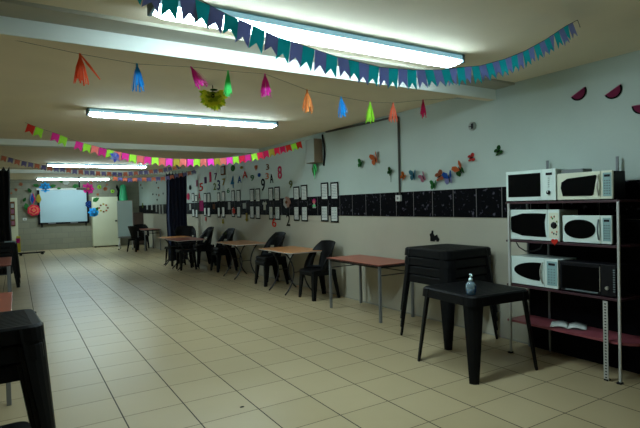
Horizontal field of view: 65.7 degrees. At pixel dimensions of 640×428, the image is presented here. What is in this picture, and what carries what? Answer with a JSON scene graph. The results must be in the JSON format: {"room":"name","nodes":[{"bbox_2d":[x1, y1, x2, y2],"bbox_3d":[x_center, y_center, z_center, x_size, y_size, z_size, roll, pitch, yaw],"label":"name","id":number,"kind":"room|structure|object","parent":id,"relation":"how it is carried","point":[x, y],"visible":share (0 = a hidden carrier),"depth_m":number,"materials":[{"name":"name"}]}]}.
{"room":"common room","nodes":[
{"label":"common room","id":0,"kind":"room"},
{"bbox_2d":[10,180,138,250],"bbox_3d":[-9.678,0.077,17.820,6.310,2.600,0.100,-2,1,-31],"label":"wall","id":1,"kind":"structure","parent":0,"point":[33,237],"depth_m":17.89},
{"bbox_2d":[10,198,17,240],"bbox_3d":[-10.941,0.391,16.965,1.045,1.870,0.040,-2,1,-31],"label":"door","id":2,"kind":"structure","parent":1,"relation":"in","point":[14,229],"depth_m":17.18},
{"bbox_2d":[10,202,14,225],"bbox_3d":[-10.609,-0.001,17.122,0.140,0.850,0.025,-2,1,-31],"label":"strip","id":3,"kind":"object","parent":2,"relation":"attached to","point":[12,204],"visible":0.94,"depth_m":17.11,"materials":[{"name":"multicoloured paper"}]},
{"bbox_2d":[27,205,39,215],"bbox_3d":[-10.031,-0.132,17.396,0.397,0.398,0.072,-2,1,-31],"label":"paper flower","id":4,"kind":"object","parent":1,"relation":"attached to","point":[33,210],"visible":1,"depth_m":17.39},
{"bbox_2d":[36,188,89,226],"bbox_3d":[-9.279,-0.240,17.952,1.668,1.380,0.090,-2,1,-31],"label":"board","id":5,"kind":"object","parent":1,"relation":"attached to","point":[63,205],"visible":1,"depth_m":17.93,"materials":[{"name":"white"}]},
{"bbox_2d":[39,182,50,191],"bbox_3d":[-9.746,-0.950,17.598,0.400,0.400,0.121,-2,1,-31],"label":"paper flower","id":6,"kind":"object","parent":5,"relation":"attached to","point":[45,185],"visible":1,"depth_m":17.61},
{"bbox_2d":[83,183,93,192],"bbox_3d":[-8.569,-0.933,18.324,0.462,0.462,0.129,-2,1,-31],"label":"paper flower","id":7,"kind":"object","parent":5,"relation":"attached to","point":[89,188],"visible":0.93,"depth_m":18.34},
{"bbox_2d":[0,245,639,427],"bbox_3d":[-3.559,1.366,7.911,6.110,0.100,23.200,-2,1,-31],"label":"floor","id":8,"kind":"structure","parent":0,"point":[133,340],"depth_m":4.31,"materials":[{"name":"tile"}]},
{"bbox_2d":[0,257,11,291],"bbox_3d":[-4.792,1.027,7.154,0.602,0.670,1.402,-2,1,-31],"label":"wooden table","id":9,"kind":"object","parent":8,"relation":"on","point":[5,262],"visible":0.69,"depth_m":6.81,"materials":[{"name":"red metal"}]},
{"bbox_2d":[0,292,12,405],"bbox_3d":[-2.719,1.040,3.821,0.612,0.670,1.052,-2,1,-31],"label":"wooden table","id":10,"kind":"object","parent":8,"relation":"on","point":[5,298],"visible":0.54,"depth_m":3.74,"materials":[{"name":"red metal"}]},
{"bbox_2d":[0,252,20,287],"bbox_3d":[-5.977,1.026,9.184,0.717,0.652,0.717,-2,1,-31],"label":"plastic table","id":11,"kind":"object","parent":8,"relation":"on","point":[2,254],"visible":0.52,"depth_m":9.02,"materials":[{"name":"black"}]},
{"bbox_2d":[0,247,20,282],"bbox_3d":[-5.976,0.938,9.184,0.717,0.652,0.717,-2,1,-31],"label":"plastic table","id":12,"kind":"object","parent":11,"relation":"on","point":[3,249],"visible":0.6,"depth_m":9.03,"materials":[{"name":"black"}]},
{"bbox_2d":[0,241,20,277],"bbox_3d":[-5.976,0.850,9.184,0.717,0.652,0.717,-2,1,-32],"label":"plastic table","id":13,"kind":"object","parent":12,"relation":"on","point":[12,245],"visible":0.88,"depth_m":9.06,"materials":[{"name":"black"}]},
{"bbox_2d":[0,421,30,427],"bbox_3d":[-1.342,1.150,1.962,0.400,0.453,0.400,-2,1,-37],"label":"plastic stool","id":14,"kind":"object","parent":8,"relation":"on","point":[22,424],"visible":1,"depth_m":2.16,"materials":[{"name":"black"}]},
{"bbox_2d":[0,362,35,427],"bbox_3d":[-1.757,1.051,2.481,0.717,0.652,0.574,-2,1,-34],"label":"plastic table","id":15,"kind":"object","parent":8,"relation":"on","point":[13,372],"visible":0.31,"depth_m":2.38,"materials":[{"name":"black"}]},
{"bbox_2d":[0,342,43,427],"bbox_3d":[-1.757,0.963,2.481,0.717,0.652,0.574,-2,1,-34],"label":"plastic table","id":16,"kind":"object","parent":15,"relation":"on","point":[10,354],"visible":0.33,"depth_m":2.40,"materials":[{"name":"black"}]},
{"bbox_2d":[0,309,55,427],"bbox_3d":[-1.756,0.875,2.481,0.717,0.652,0.574,-2,1,-35],"label":"plastic table","id":17,"kind":"object","parent":16,"relation":"on","point":[23,327],"visible":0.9,"depth_m":2.44,"materials":[{"name":"black"}]},
{"bbox_2d":[18,251,44,255],"bbox_3d":[-9.201,1.259,15.821,0.740,0.090,0.200,-2,1,-39],"label":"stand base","id":18,"kind":"object","parent":8,"relation":"on","point":[41,252],"visible":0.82,"depth_m":15.73,"materials":[{"name":"black plastic"}]},
{"bbox_2d":[91,197,118,247],"bbox_3d":[-8.036,0.292,18.551,0.890,1.860,0.350,-2,1,-31],"label":"door","id":19,"kind":"structure","parent":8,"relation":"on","point":[104,225],"depth_m":18.42,"materials":[{"name":"white"}]},
{"bbox_2d":[88,208,98,216],"bbox_3d":[-8.278,-0.064,18.174,0.419,0.419,0.123,-2,1,-31],"label":"paper flower","id":20,"kind":"object","parent":19,"relation":"attached to","point":[93,212],"visible":1,"depth_m":18.17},
{"bbox_2d":[117,200,132,249],"bbox_3d":[-6.769,0.375,17.256,0.500,1.680,0.757,-2,1,-19],"label":"board","id":21,"kind":"object","parent":8,"relation":"on","point":[124,208],"visible":0.88,"depth_m":17.18,"materials":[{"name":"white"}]},
{"bbox_2d":[116,184,127,200],"bbox_3d":[-7.504,-0.777,18.797,0.430,0.720,0.332,-2,1,-31],"label":"roll","id":22,"kind":"object","parent":21,"relation":"on","point":[121,193],"visible":0.81,"depth_m":18.73,"materials":[{"name":"green paper"}]},
{"bbox_2d":[127,226,146,251],"bbox_3d":[-5.969,0.796,16.157,0.528,0.841,0.461,-1,1,30],"label":"plastic chair","id":23,"kind":"object","parent":8,"relation":"on","point":[132,229],"visible":1,"depth_m":16.00,"materials":[{"name":"black"}]},
{"bbox_2d":[133,212,143,244],"bbox_3d":[-6.949,0.548,18.900,0.340,1.220,0.512,-2,1,-31],"label":"locker","id":24,"kind":"object","parent":8,"relation":"on","point":[137,216],"visible":0.49,"depth_m":18.69,"materials":[{"name":"grey"}]},
{"bbox_2d":[134,224,149,247],"bbox_3d":[-6.273,0.779,17.408,0.528,0.841,0.461,-2,1,-31],"label":"plastic chair","id":25,"kind":"object","parent":8,"relation":"on","point":[140,226],"visible":0.38,"depth_m":17.53,"materials":[{"name":"black"}]},
{"bbox_2d":[137,228,160,250],"bbox_3d":[-5.741,0.851,16.659,0.562,0.700,1.102,-2,1,-31],"label":"wooden table","id":26,"kind":"object","parent":8,"relation":"on","point":[144,229],"visible":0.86,"depth_m":16.31,"materials":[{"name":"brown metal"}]},
{"bbox_2d":[158,236,189,265],"bbox_3d":[-3.510,0.895,12.015,0.652,0.680,0.652,-2,1,-31],"label":"folding table","id":27,"kind":"object","parent":8,"relation":"on","point":[169,237],"visible":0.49,"depth_m":11.92,"materials":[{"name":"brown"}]},
{"bbox_2d":[164,246,185,265],"bbox_3d":[-3.498,1.009,11.993,0.400,0.453,0.400,-2,2,-43],"label":"plastic stool","id":28,"kind":"object","parent":8,"relation":"on","point":[171,248],"visible":0.77,"depth_m":11.87,"materials":[{"name":"black"}]},
{"bbox_2d":[175,229,195,248],"bbox_3d":[-3.419,0.800,12.647,0.528,0.841,0.461,-2,1,-14],"label":"plastic chair","id":29,"kind":"object","parent":8,"relation":"on","point":[183,232],"visible":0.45,"depth_m":12.80,"materials":[{"name":"black"}]},
{"bbox_2d":[175,226,195,245],"bbox_3d":[-3.432,0.725,12.662,0.528,0.841,0.461,-2,1,-14],"label":"plastic chair","id":30,"kind":"object","parent":29,"relation":"on","point":[192,228],"visible":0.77,"depth_m":12.77,"materials":[{"name":"black"}]},
{"bbox_2d":[175,248,196,270],"bbox_3d":[-3.001,1.013,11.125,0.400,0.453,0.400,-2,1,-31],"label":"plastic stool","id":31,"kind":"object","parent":8,"relation":"on","point":[190,250],"visible":0.98,"depth_m":11.05,"materials":[{"name":"black"}]},
{"bbox_2d":[165,237,206,270],"bbox_3d":[-3.009,0.900,11.149,0.662,0.680,0.952,-2,1,-31],"label":"folding table","id":32,"kind":"object","parent":8,"relation":"on","point":[191,239],"visible":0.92,"depth_m":11.05,"materials":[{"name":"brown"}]},
{"bbox_2d":[192,230,215,266],"bbox_3d":[-2.757,0.801,11.743,0.461,0.841,0.528,-2,1,-31],"label":"plastic chair","id":33,"kind":"object","parent":8,"relation":"on","point":[208,240],"visible":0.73,"depth_m":11.61,"materials":[{"name":"black"}]},
{"bbox_2d":[192,226,215,263],"bbox_3d":[-2.742,0.725,11.752,0.461,0.841,0.528,-2,1,-31],"label":"plastic chair","id":34,"kind":"object","parent":33,"relation":"on","point":[200,243],"visible":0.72,"depth_m":11.67,"materials":[{"name":"black"}]},
{"bbox_2d":[210,231,237,272],"bbox_3d":[-2.091,0.804,10.732,0.461,0.841,0.528,-2,1,-31],"label":"plastic chair","id":35,"kind":"object","parent":8,"relation":"on","point":[225,249],"visible":0.66,"depth_m":10.64,"materials":[{"name":"black"}]},
{"bbox_2d":[211,228,237,268],"bbox_3d":[-2.075,0.728,10.741,0.461,0.841,0.528,-2,1,-31],"label":"plastic chair","id":36,"kind":"object","parent":35,"relation":"on","point":[219,247],"visible":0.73,"depth_m":10.67,"materials":[{"name":"black"}]},
{"bbox_2d":[215,240,265,279],"bbox_3d":[-1.531,0.891,9.656,0.642,0.680,1.102,-2,1,-31],"label":"folding table","id":37,"kind":"object","parent":8,"relation":"on","point":[243,243],"visible":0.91,"depth_m":9.52,"materials":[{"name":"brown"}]},
{"bbox_2d":[254,236,288,286],"bbox_3d":[-0.863,0.812,8.729,0.461,0.841,0.528,-2,1,-31],"label":"plastic chair","id":38,"kind":"object","parent":8,"relation":"on","point":[273,263],"visible":0.69,"depth_m":8.65,"materials":[{"name":"black"}]},
{"bbox_2d":[256,232,289,282],"bbox_3d":[-0.847,0.741,8.738,0.461,0.841,0.528,-2,1,-31],"label":"plastic chair","id":39,"kind":"object","parent":38,"relation":"on","point":[265,256],"visible":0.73,"depth_m":8.66,"materials":[{"name":"black"}]},
{"bbox_2d":[259,246,321,295],"bbox_3d":[-0.449,0.899,7.892,0.642,0.680,1.082,-2,1,-31],"label":"folding table","id":40,"kind":"object","parent":8,"relation":"on","point":[286,250],"visible":0.91,"depth_m":7.78,"materials":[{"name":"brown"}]},
{"bbox_2d":[299,240,339,301],"bbox_3d":[-0.021,0.818,7.356,0.461,0.841,0.528,-2,1,-31],"label":"plastic chair","id":41,"kind":"object","parent":8,"relation":"on","point":[327,246],"visible":0.94,"depth_m":7.39,"materials":[{"name":"black"}]},
{"bbox_2d":[326,255,414,322],"bbox_3d":[0.624,0.908,6.274,0.562,0.670,1.122,-2,1,-31],"label":"wooden table","id":42,"kind":"object","parent":8,"relation":"on","point":[379,263],"visible":0.89,"depth_m":6.08,"materials":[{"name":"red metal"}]},
{"bbox_2d":[400,273,497,349],"bbox_3d":[1.300,0.924,5.058,0.717,0.652,0.717,-2,1,-31],"label":"plastic table","id":43,"kind":"object","parent":8,"relation":"on","point":[417,278],"visible":0.43,"depth_m":4.87,"materials":[{"name":"black"}]},
{"bbox_2d":[400,264,497,340],"bbox_3d":[1.300,0.836,5.058,0.717,0.652,0.717,-2,1,-31],"label":"plastic table","id":44,"kind":"object","parent":43,"relation":"on","point":[415,269],"visible":0.44,"depth_m":4.82,"materials":[{"name":"black"}]},
{"bbox_2d":[400,256,497,330],"bbox_3d":[1.301,0.748,5.058,0.717,0.652,0.717,-2,1,-32],"label":"plastic table","id":45,"kind":"object","parent":44,"relation":"on","point":[413,260],"visible":0.5,"depth_m":4.82,"materials":[{"name":"black"}]},
{"bbox_2d":[400,244,497,321],"bbox_3d":[1.301,0.660,5.058,0.717,0.652,0.717,-2,1,-31],"label":"plastic table","id":46,"kind":"object","parent":45,"relation":"on","point":[443,252],"visible":0.76,"depth_m":4.81,"materials":[{"name":"black"}]},
{"bbox_2d":[417,280,537,384],"bbox_3d":[1.301,0.941,4.167,0.717,0.652,0.717,-2,1,-26],"label":"plastic table","id":47,"kind":"object","parent":8,"relation":"on","point":[487,293],"visible":0.94,"depth_m":3.91,"materials":[{"name":"black"}]},
{"bbox_2d":[466,274,475,294],"bbox_3d":[1.168,0.544,3.843,0.074,0.161,0.074,-1,1,24],"label":"pump bottle","id":48,"kind":"object","parent":47,"relation":"on","point":[470,285],"visible":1,"depth_m":3.81,"materials":[{"name":"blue plastic"}]},
{"bbox_2d":[505,156,639,384],"bbox_3d":[2.084,0.388,4.100,0.329,1.720,1.090,-2,1,-31],"label":"shelf unit","id":49,"kind":"object","parent":8,"relation":"on","point":[604,335],"visible":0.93,"depth_m":3.89,"materials":[{"name":"grey"}]},
{"bbox_2d":[506,168,568,201],"bbox_3d":[1.922,-0.247,4.353,0.292,0.268,0.484,-2,1,-31],"label":"microwave","id":50,"kind":"object","parent":49,"relation":"on","point":[530,185],"visible":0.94,"depth_m":4.26,"materials":[{"name":"white"}]},
{"bbox_2d":[511,254,575,288],"bbox_3d":[1.943,0.497,4.354,0.303,0.251,0.474,-2,1,-31],"label":"microwave","id":51,"kind":"object","parent":49,"relation":"on","point":[527,269],"visible":0.89,"depth_m":4.27,"materials":[{"name":"white"}]},
{"bbox_2d":[510,209,577,241],"bbox_3d":[1.944,0.093,4.334,0.295,0.268,0.478,-2,1,-31],"label":"microwave","id":52,"kind":"object","parent":49,"relation":"on","point":[530,224],"visible":0.94,"depth_m":4.23,"materials":[{"name":"white"}]},
{"bbox_2d":[550,321,586,329],"bbox_3d":[2.091,0.935,4.170,0.270,0.021,0.200,-1,1,31],"label":"open magazine","id":53,"kind":"object","parent":49,"relation":"on","point":[574,325],"visible":1,"depth_m":4.15,"materials":[{"name":"grey paper"}]},
{"bbox_2d":[557,170,624,200],"bbox_3d":[2.130,-0.220,3.923,0.218,0.221,0.444,-2,1,-31],"label":"microwave","id":54,"kind":"object","parent":49,"relation":"on","point":[607,184],"visible":1,"depth_m":3.82,"materials":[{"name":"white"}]},
{"bbox_2d":[562,168,591,173],"bbox_3d":[2.086,-0.347,4.033,0.130,0.031,0.180,-2,1,-31],"label":"flat box","id":55,"kind":"object","parent":54,"relation":"on","point":[582,169],"visible":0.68,"depth_m":3.98,"materials":[{"name":"grey"}]},
{"bbox_2d":[563,215,624,244],"bbox_3d":[2.147,0.119,3.916,0.218,0.221,0.392,-2,1,-31],"label":"microwave","id":56,"kind":"object","parent":49,"relation":"on","point":[598,229],"visible":0.98,"depth_m":3.83,"materials":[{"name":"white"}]},
{"bbox_2d":[560,259,628,297],"bbox_3d":[2.162,0.503,3.929,0.202,0.246,0.447,-2,1,-31],"label":"microwave","id":57,"kind":"object","parent":49,"relation":"on","point":[583,276],"visible":0.99,"depth_m":3.84,"materials":[{"name":"black"}]},
{"bbox_2d":[0,0,639,179],"bbox_3d":[-3.624,-1.232,7.861,6.310,0.100,23.400,-2,1,-31],"label":"ceiling","id":58,"kind":"structure","parent":0,"point":[38,89],"depth_m":4.19,"materials":[{"name":"paint"}]},
{"bbox_2d":[36,177,109,179],"bbox_3d":[-8.425,-1.197,16.999,2.254,0.084,0.160,-2,1,-31],"label":"fluorescent light","id":59,"kind":"object","parent":58,"relation":"attached to","point":[36,177],"visible":0.92,"depth_m":16.90,"materials":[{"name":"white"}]},
{"bbox_2d":[37,179,108,179],"bbox_3d":[-8.424,-1.176,17.000,2.202,0.041,0.140,-2,1,-31],"label":"diffuser","id":60,"kind":"object","parent":59,"relation":"attached to","point":[37,179],"depth_m":16.90,"materials":[{"name":"white"}]},
{"bbox_2d":[0,169,171,174],"bbox_3d":[-7.175,-1.161,13.660,6.110,0.090,0.200,-2,1,-31],"label":"ceiling beam","id":61,"kind":"structure","parent":58,"relation":"attached to","point":[11,170],"depth_m":13.62,"materials":[{"name":"paint"}]},
{"bbox_2d":[0,155,180,176],"bbox_3d":[-4.836,-1.024,10.965,3.779,0.396,0.052,-2,1,-40],"label":"bunting","id":62,"kind":"object","parent":58,"relation":"hanging from","point":[24,163],"visible":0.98,"depth_m":10.71,"materials":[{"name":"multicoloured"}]},
{"bbox_2d":[46,163,146,167],"bbox_3d":[-5.416,-1.179,12.158,2.264,0.084,0.160,-2,1,-31],"label":"fluorescent light","id":63,"kind":"object","parent":58,"relation":"attached to","point":[47,164],"visible":0.98,"depth_m":12.08,"materials":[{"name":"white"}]},
{"bbox_2d":[48,165,145,167],"bbox_3d":[-5.416,-1.157,12.158,2.212,0.041,0.140,-2,1,-31],"label":"diffuser","id":64,"kind":"object","parent":63,"relation":"attached to","point":[92,166],"depth_m":12.18,"materials":[{"name":"white"}]},
{"bbox_2d":[0,139,258,153],"bbox_3d":[-3.857,-1.139,8.246,6.110,0.090,0.200,-2,1,-31],"label":"ceiling beam","id":65,"kind":"structure","parent":58,"relation":"attached to","point":[3,142],"depth_m":8.54,"materials":[{"name":"paint"}]},
{"bbox_2d":[112,169,195,181],"bbox_3d":[-4.099,-0.959,12.386,2.022,0.336,0.044,-2,1,-21],"label":"bunting","id":66,"kind":"object","parent":58,"relation":"hanging from","point":[193,171],"visible":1,"depth_m":12.39,"materials":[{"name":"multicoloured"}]},
{"bbox_2d":[25,123,303,166],"bbox_3d":[-1.929,-0.917,6.910,3.768,0.536,0.058,-2,1,-25],"label":"bunting","id":67,"kind":"object","parent":58,"relation":"hanging from","point":[38,131],"visible":1,"depth_m":6.83,"materials":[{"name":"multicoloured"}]},
{"bbox_2d":[110,151,121,161],"bbox_3d":[-2.691,-0.760,6.546,0.158,0.162,0.031,-2,1,-31],"label":"star","id":68,"kind":"object","parent":67,"relation":"hanging from","point":[115,156],"visible":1,"depth_m":6.53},
{"bbox_2d":[86,108,277,127],"bbox_3d":[-1.588,-1.157,6.083,2.324,0.084,0.160,-2,1,-31],"label":"fluorescent light","id":69,"kind":"object","parent":58,"relation":"attached to","point":[94,112],"visible":1,"depth_m":5.94,"materials":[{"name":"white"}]},
{"bbox_2d":[199,85,227,110],"bbox_3d":[-0.978,-1.067,4.555,0.269,0.236,0.111,-2,1,-12],"label":"pom-pom","id":70,"kind":"object","parent":58,"relation":"hanging from","point":[213,100],"visible":1,"depth_m":4.55,"materials":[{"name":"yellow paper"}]},
{"bbox_2d":[15,40,459,123],"bbox_3d":[-0.593,-0.996,3.972,5.000,0.377,0.106,-2,1,-31],"label":"garland","id":71,"kind":"object","parent":58,"relation":"hanging from","point":[80,67],"visible":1,"depth_m":3.88,"materials":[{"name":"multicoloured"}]},
{"bbox_2d":[0,34,492,100],"bbox_3d":[-0.881,-1.105,3.392,6.110,0.119,0.088,-2,1,-31],"label":"ceiling beam","id":72,"kind":"structure","parent":58,"relation":"attached to","point":[2,36],"depth_m":3.46,"materials":[{"name":"paint"}]},
{"bbox_2d":[147,0,464,67],"bbox_3d":[0.081,-1.144,3.265,2.324,0.084,0.160,-2,1,-31],"label":"fluorescent light","id":73,"kind":"object","parent":58,"relation":"attached to","point":[292,31],"visible":0.86,"depth_m":3.21,"materials":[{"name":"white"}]},
{"bbox_2d":[138,0,579,89],"bbox_3d":[0.340,-0.877,2.286,3.126,0.596,0.040,-2,1,-33],"label":"bunting","id":74,"kind":"object","parent":58,"relation":"hanging from","point":[197,9],"visible":1,"depth_m":2.13,"materials":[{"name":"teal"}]},
{"bbox_2d":[139,50,639,342],"bbox_3d":[-0.944,0.019,9.508,0.100,2.600,23.200,-2,1,-31],"label":"wall","id":75,"kind":"structure","parent":0,"point":[535,121],"depth_m":5.69,"materials":[{"name":"paint"}]},
{"bbox_2d":[21,168,196,171],"bbox_3d":[-5.866,-1.042,11.531,6.110,0.038,0.008,-2,1,-31],"label":"wire","id":76,"kind":"object","parent":75,"relation":"attached to","point":[21,168],"visible":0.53,"depth_m":11.73,"materials":[{"name":"grey"}]},
{"bbox_2d":[0,167,12,273],"bbox_3d":[-7.439,0.162,10.571,1.474,2.360,0.135,-2,1,-31],"label":"curtain","id":77,"kind":"object","parent":76,"relation":"hanging from","point":[5,219],"visible":0.67,"depth_m":10.88,"materials":[{"name":"black fabric"}]},
{"bbox_2d":[166,171,187,260],"bbox_3d":[-3.702,0.043,12.861,0.545,2.320,0.136,-2,1,-31],"label":"curtain","id":78,"kind":"object","parent":76,"relation":"hanging from","point":[176,188],"visible":0.7,"depth_m":12.83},
{"bbox_2d":[0,16,495,99],"bbox_3d":[-0.855,-1.104,3.349,6.110,0.121,0.012,-2,1,-31],"label":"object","id":79,"kind":"structure","parent":75,"relation":"attached to","point":[10,26],"depth_m":3.29,"materials":[{"name":"paint"}]},
{"bbox_2d":[250,205,253,218],"bbox_3d":[-1.385,-0.041,10.104,0.006,0.269,0.211,-2,1,-31],"label":"poster","id":80,"kind":"object","parent":75,"relation":"attached to","point":[251,206],"visible":1,"depth_m":10.10,"materials":[{"name":"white paper"}]},
{"bbox_2d":[0,0,514,89],"bbox_3d":[-0.796,-1.153,3.249,6.110,0.022,0.220,-2,1,-31],"label":"ceiling beam","id":81,"kind":"structure","parent":75,"relation":"attached to","point":[8,8],"depth_m":3.06,"materials":[{"name":"paint"}]},
{"bbox_2d":[255,188,259,201],"bbox_3d":[-1.236,-0.370,9.839,0.006,0.277,0.215,-2,1,-31],"label":"poster","id":82,"kind":"object","parent":75,"relation":"attached to","point":[257,190],"visible":1,"depth_m":9.84,"materials":[{"name":"white paper"}]},
{"bbox_2d":[255,205,259,218],"bbox_3d":[-1.236,-0.036,9.861,0.006,0.269,0.215,-2,1,-31],"label":"poster","id":83,"kind":"object","parent":75,"relation":"attached to","point":[257,207],"visible":1,"depth_m":9.86,"materials":[{"name":"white paper"}]},
{"bbox_2d":[268,187,272,201],"bbox_3d":[-0.928,-0.367,9.338,0.006,0.263,0.201,-2,1,-31],"label":"poster","id":84,"kind":"object","parent":75,"relation":"attached to","point":[270,190],"visible":1,"depth_m":9.34,"materials":[{"name":"white paper"}]},
{"bbox_2d":[269,206,272,219],"bbox_3d":[-0.926,-0.025,9.355,0.006,0.261,0.185,-2,1,-31],"label":"poster","id":85,"kind":"object","parent":75,"relation":"attached to","point":[270,207],"visible":1,"depth_m":9.35,"materials":[{"name":"white paper"}]},
{"bbox_2d":[274,186,279,201],"bbox_3d":[-0.789,-0.366,9.111,0.006,0.273,0.215,-2,1,-31],"label":"poster","id":86,"kind":"object","parent":75,"relation":"attached to","point":[276,189],"visible":1,"depth_m":9.10,"materials":[{"name":"white paper"}]},
{"bbox_2d":[275,206,279,219],"bbox_3d":[-0.786,-0.023,9.127,0.006,0.260,0.215,-2,1,-31],"label":"poster","id":87,"kind":"object","parent":75,"relation":"attached to","point":[277,208],"visible":1,"depth_m":9.11,"materials":[{"name":"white paper"}]},
{"bbox_2d":[283,197,290,207],"bbox_3d":[-0.591,-0.208,8.782,0.022,0.207,0.262,-2,1,-31],"label":"flower picture","id":88,"kind":"object","parent":75,"relation":"attached to","point":[286,202],"visible":1,"depth_m":8.77},
{"bbox_2d":[293,186,299,200],"bbox_3d":[-0.405,-0.351,8.486,0.006,0.239,0.212,-2,1,-31],"label":"poster","id":89,"kind":"object","parent":75,"relation":"attached to","point":[296,196],"visible":1,"depth_m":8.48,"materials":[{"name":"white paper"}]},
{"bbox_2d":[293,206,299,220],"bbox_3d":[-0.404,-0.012,8.504,0.006,0.259,0.202,-2,1,-31],"label":"poster","id":90,"kind":"object","parent":75,"relation":"attached to","point":[296,208],"visible":1,"depth_m":8.49,"materials":[{"name":"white paper"}]},
{"bbox_2d":[301,185,307,200],"bbox_3d":[-0.267,-0.351,8.261,0.006,0.269,0.215,-2,1,-31],"label":"poster","id":91,"kind":"object","parent":75,"relation":"attached to","point":[303,187],"visible":1,"depth_m":8.25,"materials":[{"name":"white paper"}]},
{"bbox_2d":[301,206,307,221],"bbox_3d":[-0.259,-0.007,8.267,0.006,0.262,0.215,-2,1,-31],"label":"poster","id":92,"kind":"object","parent":75,"relation":"attached to","point":[304,209],"visible":1,"depth_m":8.26,"materials":[{"name":"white paper"}]},
{"bbox_2d":[305,138,321,163],"bbox_3d":[-0.091,-0.985,7.799,0.168,0.370,0.260,-2,1,-31],"label":"wall speaker","id":93,"kind":"object","parent":75,"relation":"attached to","point":[313,146],"visible":1,"depth_m":7.70,"materials":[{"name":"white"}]},
{"bbox_2d":[305,139,313,162],"bbox_3d":[-0.159,-0.982,7.757,0.008,0.360,0.250,-2,1,-31],"label":"grille","id":94,"kind":"object","parent":93,"relation":"attached to","point":[309,143],"depth_m":7.75,"materials":[{"name":"grey"}]},
{"bbox_2d":[321,134,324,165],"bbox_3d":[0.054,-0.993,7.679,0.041,0.491,0.080,-2,1,-31],"label":"cable","id":95,"kind":"object","parent":75,"relation":"attached to","point":[322,134],"visible":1,"depth_m":7.66,"materials":[{"name":"black plastic"}]},
{"bbox_2d":[321,182,328,200],"bbox_3d":[0.069,-0.350,7.712,0.006,0.279,0.215,-2,1,-31],"label":"poster","id":96,"kind":"object","parent":75,"relation":"attached to","point":[324,186],"visible":1,"depth_m":7.71,"materials":[{"name":"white paper"}]},
{"bbox_2d":[321,205,328,221],"bbox_3d":[0.069,-0.011,7.732,0.006,0.258,0.215,-2,1,-31],"label":"poster","id":97,"kind":"object","parent":75,"relation":"attached to","point":[324,208],"visible":1,"depth_m":7.72,"materials":[{"name":"white paper"}]},
{"bbox_2d":[330,182,338,199],"bbox_3d":[0.216,-0.346,7.472,0.006,0.271,0.215,-2,1,-31],"label":"poster","id":98,"kind":"object","parent":75,"relation":"attached to","point":[333,185],"visible":1,"depth_m":7.46,"materials":[{"name":"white paper"}]},
{"bbox_2d":[330,205,338,222],"bbox_3d":[0.216,0.001,7.492,0.006,0.257,0.215,-2,1,-31],"label":"poster","id":99,"kind":"object","parent":75,"relation":"attached to","point":[333,209],"visible":1,"depth_m":7.49,"materials":[{"name":"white paper"}]},
{"bbox_2d":[149,246,527,343],"bbox_3d":[-0.959,1.214,9.504,0.006,0.012,23.200,-2,1,-31],"label":"baseboard","id":100,"kind":"structure","parent":75,"relation":"attached to","point":[149,246],"depth_m":6.39,"materials":[{"name":"tile"}]},
{"bbox_2d":[325,116,400,194],"bbox_3d":[0.549,-0.754,6.902,0.028,1.031,1.699,-2,1,-31],"label":"conduit","id":101,"kind":"object","parent":75,"relation":"attached to","point":[387,118],"visible":0.83,"depth_m":6.19,"materials":[{"name":"grey"}]},
{"bbox_2d":[139,180,639,218],"bbox_3d":[-0.994,-0.135,9.477,0.008,0.305,23.200,-2,1,-31],"label":"wall tiles","id":102,"kind":"structure","parent":75,"relation":"attached to","point":[489,202],"depth_m":5.71,"materials":[{"name":"black tile"}]},
{"bbox_2d":[139,178,639,205],"bbox_3d":[-0.999,-0.292,9.473,0.011,0.010,23.200,-2,1,-31],"label":"trim","id":103,"kind":"structure","parent":75,"relation":"attached to","point":[638,178],"depth_m":6.02,"materials":[{"name":"grey"}]},
{"bbox_2d":[430,231,438,241],"bbox_3d":[1.321,0.254,5.722,0.005,0.125,0.155,-2,1,-31],"label":"animal","id":104,"kind":"object","parent":75,"relation":"attached to","point":[432,237],"visible":1,"depth_m":5.73},
{"bbox_2d":[435,169,443,180],"bbox_3d":[1.348,-0.436,5.598,0.036,0.133,0.154,-2,1,-31],"label":"butterfly","id":105,"kind":"object","parent":75,"relation":"attached to","point":[438,175],"visible":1,"depth_m":5.60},
{"bbox_2d":[442,170,451,183],"bbox_3d":[1.412,-0.404,5.492,0.040,0.163,0.140,-2,1,-31],"label":"butterfly","id":106,"kind":"object","parent":75,"relation":"attached to","point":[448,179],"visible":1,"depth_m":5.50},
{"bbox_2d":[451,161,463,176],"bbox_3d":[1.492,-0.489,5.355,0.041,0.180,0.164,-2,1,-31],"label":"butterfly","id":107,"kind":"object","parent":75,"relation":"attached to","point":[455,169],"visible":1,"depth_m":5.36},
{"bbox_2d":[468,122,475,130],"bbox_3d":[1.589,-0.919,5.190,0.032,0.090,0.090,-2,1,-31],"label":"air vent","id":108,"kind":"object","parent":75,"relation":"in","point":[472,125],"visible":1,"depth_m":5.17,"materials":[{"name":"grey"}]},
{"bbox_2d":[571,87,586,100],"bbox_3d":[2.195,-1.018,4.212,0.007,0.107,0.137,-2,1,-31],"label":"watermelon slice","id":109,"kind":"object","parent":75,"relation":"attached to","point":[580,94],"visible":1,"depth_m":4.20,"materials":[{"name":"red paper"}]},
{"bbox_2d":[529,219,639,373],"bbox_3d":[2.478,0.644,3.832,0.015,1.200,1.940,-2,1,-31],"label":"panel","id":110,"kind":"object","parent":75,"relation":"attached to","point":[564,307],"visible":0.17,"depth_m":4.14,"materials":[{"name":"black"}]},
{"bbox_2d":[604,84,621,98],"bbox_3d":[2.345,-0.975,3.969,0.007,0.107,0.137,-2,1,-31],"label":"watermelon slice","id":111,"kind":"object","parent":75,"relation":"attached to","point":[614,93],"visible":1,"depth_m":3.96,"materials":[{"name":"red paper"}]},
{"bbox_2d":[631,104,639,113],"bbox_3d":[2.459,-0.802,3.794,0.007,0.075,0.144,-2,1,-31],"label":"watermelon slice","id":112,"kind":"object","parent":75,"relation":"attached to","point":[636,108],"visible":1,"depth_m":3.82,"materials":[{"name":"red paper"}]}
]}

